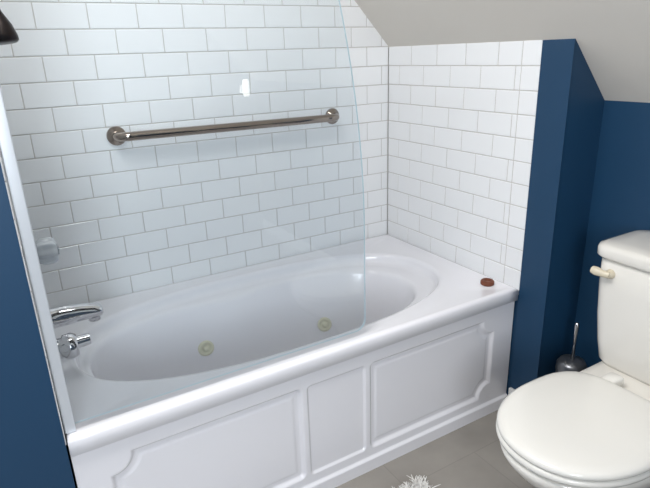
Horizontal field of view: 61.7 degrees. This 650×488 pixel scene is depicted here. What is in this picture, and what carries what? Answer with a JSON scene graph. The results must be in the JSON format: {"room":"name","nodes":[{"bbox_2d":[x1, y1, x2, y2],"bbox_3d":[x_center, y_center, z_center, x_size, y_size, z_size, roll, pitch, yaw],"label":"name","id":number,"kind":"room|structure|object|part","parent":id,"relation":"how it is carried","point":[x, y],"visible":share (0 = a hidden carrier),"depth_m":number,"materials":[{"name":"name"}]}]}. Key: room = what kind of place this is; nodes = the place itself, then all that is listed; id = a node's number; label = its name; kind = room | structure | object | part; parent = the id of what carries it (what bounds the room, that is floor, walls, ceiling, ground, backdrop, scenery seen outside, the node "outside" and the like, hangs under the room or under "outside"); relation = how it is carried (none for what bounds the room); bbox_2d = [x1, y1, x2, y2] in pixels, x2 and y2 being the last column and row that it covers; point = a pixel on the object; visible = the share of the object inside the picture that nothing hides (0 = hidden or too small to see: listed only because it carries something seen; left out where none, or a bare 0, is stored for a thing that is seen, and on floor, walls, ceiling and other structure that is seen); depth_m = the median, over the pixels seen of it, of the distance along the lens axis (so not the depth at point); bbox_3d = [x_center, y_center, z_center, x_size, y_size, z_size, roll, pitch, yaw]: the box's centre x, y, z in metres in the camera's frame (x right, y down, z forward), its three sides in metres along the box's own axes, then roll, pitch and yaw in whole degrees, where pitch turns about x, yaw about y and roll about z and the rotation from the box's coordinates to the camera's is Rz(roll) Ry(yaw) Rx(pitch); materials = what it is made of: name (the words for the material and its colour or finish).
{"room":"bathroom","nodes":[
{"label":"bathroom","id":0,"kind":"room"},
{"bbox_2d":[0,163,76,487],"bbox_3d":[-1.335,-0.235,1.064,1.173,2.500,0.799,-13,22,-28],"label":"wall","id":1,"kind":"structure","parent":0,"point":[34,453],"depth_m":1.18,"materials":[{"name":"blue paint"}]},
{"bbox_2d":[0,152,65,444],"bbox_3d":[-0.835,-0.511,1.285,0.004,1.854,0.791,-13,22,-28],"label":"tiles","id":2,"kind":"structure","parent":1,"relation":"attached to","point":[1,161],"depth_m":1.18,"materials":[{"name":"white tile"}]},
{"bbox_2d":[0,9,18,44],"bbox_3d":[-0.791,-0.579,1.278,0.093,0.208,0.074,-13,22,-28],"label":"shower head","id":3,"kind":"object","parent":2,"relation":"attached to","point":[8,34],"visible":1,"depth_m":1.29},
{"bbox_2d":[35,237,59,264],"bbox_3d":[-0.777,0.022,1.493,0.086,0.092,0.092,-13,22,-28],"label":"handle","id":4,"kind":"object","parent":2,"relation":"attached to","point":[48,251],"visible":0.74,"depth_m":1.48,"materials":[{"name":"silver metal"}]},
{"bbox_2d":[57,333,91,358],"bbox_3d":[-0.706,0.282,1.501,0.113,0.096,0.096,-13,22,-28],"label":"handle","id":5,"kind":"object","parent":2,"relation":"attached to","point":[69,344],"visible":0.78,"depth_m":1.48,"materials":[{"name":"silver metal"}]},
{"bbox_3d":[-0.681,0.272,1.513,0.054,0.037,0.036,-13,22,-28],"label":"lever","id":6,"kind":"part","parent":5,"relation":"part of","materials":[{"name":"silver metal"}]},
{"bbox_2d":[50,302,103,328],"bbox_3d":[-0.735,0.203,1.579,0.168,0.072,0.072,-13,22,-28],"label":"tub spout","id":7,"kind":"object","parent":1,"relation":"attached to","point":[64,315],"depth_m":1.56,"materials":[{"name":"silver metal"}]},
{"bbox_2d":[0,0,388,300],"bbox_3d":[-0.279,-0.651,2.149,1.824,2.500,0.117,-13,22,-28],"label":"wall","id":8,"kind":"structure","parent":0,"point":[31,2],"depth_m":2.01,"materials":[{"name":"tile"}]},
{"bbox_2d":[0,0,387,307],"bbox_3d":[-0.383,-0.768,1.972,1.521,1.854,0.004,-13,22,-28],"label":"tiles","id":9,"kind":"structure","parent":8,"relation":"attached to","point":[245,17],"depth_m":2.02,"materials":[{"name":"white tile"}]},
{"bbox_2d":[106,108,338,145],"bbox_3d":[-0.329,-0.449,2.065,0.942,0.071,0.071,-13,22,-28],"label":"grab bar","id":10,"kind":"object","parent":9,"relation":"attached to","point":[116,135],"visible":1,"depth_m":1.99,"materials":[{"name":"metal"}]},
{"bbox_2d":[65,409,534,487],"bbox_3d":[0.194,1.155,0.882,3.284,0.100,3.600,-13,22,-28],"label":"floor","id":11,"kind":"structure","parent":0,"point":[471,455],"depth_m":1.85,"materials":[{"name":"tile"}]},
{"bbox_2d":[54,234,518,487],"bbox_3d":[-0.141,0.442,2.031,1.520,0.508,0.794,-13,22,-28],"label":"bathtub","id":12,"kind":"object","parent":11,"relation":"on","point":[428,360],"visible":0.99,"depth_m":1.84,"materials":[{"name":"ceramic"}]},
{"bbox_2d":[0,0,365,433],"bbox_3d":[-0.270,-0.323,1.260,0.868,1.451,0.032,-13,22,-28],"label":"glass shower screen","id":13,"kind":"object","parent":12,"relation":"on","point":[7,150],"visible":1,"depth_m":1.17,"materials":[{"name":"glass"}]},
{"bbox_2d":[480,278,493,286],"bbox_3d":[0.606,0.143,2.031,0.050,0.017,0.050,-13,22,-28],"label":"puck","id":14,"kind":"object","parent":12,"relation":"on","point":[488,282],"visible":1,"depth_m":2.02,"materials":[{"name":"brown wood"}]},
{"bbox_2d":[392,475,440,487],"bbox_3d":[0.134,0.893,1.413,0.749,0.048,0.531,-13,22,-28],"label":"bath mat","id":15,"kind":"object","parent":11,"relation":"on","point":[416,484],"visible":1,"depth_m":1.74,"materials":[{"name":"white fabric"}]},
{"bbox_2d":[555,322,586,371],"bbox_3d":[0.878,0.475,1.950,0.104,0.434,0.104,-13,22,-28],"label":"toilet brush","id":16,"kind":"object","parent":11,"relation":"on","point":[566,362],"visible":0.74,"depth_m":1.91,"materials":[{"name":"metal"}]},
{"bbox_2d":[555,354,586,371],"bbox_3d":[0.880,0.543,1.974,0.104,0.290,0.104,-13,22,-28],"label":"canister","id":17,"kind":"object","parent":16,"relation":"attached to","point":[566,362],"depth_m":1.91,"materials":[{"name":"metal"}]},
{"bbox_3d":[0.874,0.341,1.903,0.017,0.149,0.017,-13,22,-28],"label":"handle","id":18,"kind":"part","parent":16,"relation":"part of","materials":[{"name":"silver metal"}]},
{"bbox_2d":[496,230,649,487],"bbox_3d":[0.798,0.452,1.482,0.777,0.792,0.462,-13,22,-28],"label":"toilet","id":19,"kind":"object","parent":11,"relation":"on","point":[589,427],"visible":1,"depth_m":1.43,"materials":[{"name":"ceramic"}]},
{"bbox_3d":[0.657,0.475,1.401,0.448,0.020,0.380,-13,22,-28],"label":"seat","id":20,"kind":"part","parent":19,"relation":"part of","materials":[{"name":"plastic"}]},
{"bbox_3d":[0.656,0.452,1.393,0.446,0.026,0.378,-13,22,-28],"label":"lid","id":21,"kind":"part","parent":19,"relation":"part of","materials":[{"name":"plastic"}]},
{"bbox_3d":[0.771,0.650,1.530,0.693,0.389,0.378,-13,22,-28],"label":"bowl","id":22,"kind":"part","parent":19,"relation":"part of","materials":[{"name":"ceramic"}]},
{"bbox_3d":[0.806,0.083,1.591,0.029,0.026,0.053,-13,22,-28],"label":"flush lever","id":23,"kind":"part","parent":19,"relation":"part of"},
{"bbox_3d":[0.828,0.088,1.583,0.022,0.028,0.028,-13,22,-28],"label":"lever","id":24,"kind":"part","parent":19,"relation":"part of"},
{"bbox_3d":[1.021,0.237,1.551,0.233,0.358,0.436,-13,22,-28],"label":"tank","id":25,"kind":"part","parent":19,"relation":"part of","materials":[{"name":"ceramic"}]},
{"bbox_3d":[1.012,0.048,1.482,0.252,0.044,0.462,-13,22,-28],"label":"tank lid","id":26,"kind":"part","parent":19,"relation":"part of","materials":[{"name":"ceramic"}]},
{"bbox_2d":[388,39,604,394],"bbox_3d":[0.659,-0.121,2.279,0.304,1.355,0.914,-13,22,-28],"label":"wall","id":27,"kind":"structure","parent":0,"point":[570,102],"depth_m":1.83,"materials":[{"name":"blue paint"}]},
{"bbox_2d":[388,41,539,294],"bbox_3d":[0.495,-0.332,2.175,0.002,0.876,0.796,-13,22,-28],"label":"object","id":28,"kind":"object","parent":27,"relation":"attached to","point":[521,65],"visible":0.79,"depth_m":2.08,"materials":[{"name":"grey concrete"}]},
{"bbox_2d":[388,40,542,289],"bbox_3d":[0.494,-0.341,2.172,0.004,0.860,0.793,-13,22,-28],"label":"tiles","id":29,"kind":"structure","parent":27,"relation":"attached to","point":[510,53],"depth_m":2.09,"materials":[{"name":"white tile"}]},
{"bbox_2d":[355,0,649,102],"bbox_3d":[0.063,-0.525,0.259,3.124,1.450,3.620,-13,22,-28],"label":"ceiling","id":30,"kind":"structure","parent":0,"point":[612,36],"depth_m":1.66,"materials":[{"name":"paint"}]},
{"bbox_2d":[571,100,649,367],"bbox_3d":[1.611,0.408,0.965,0.120,1.166,2.489,-13,22,-28],"label":"wall","id":31,"kind":"structure","parent":0,"point":[620,200],"depth_m":1.78,"materials":[{"name":"blue paint"}]}
]}

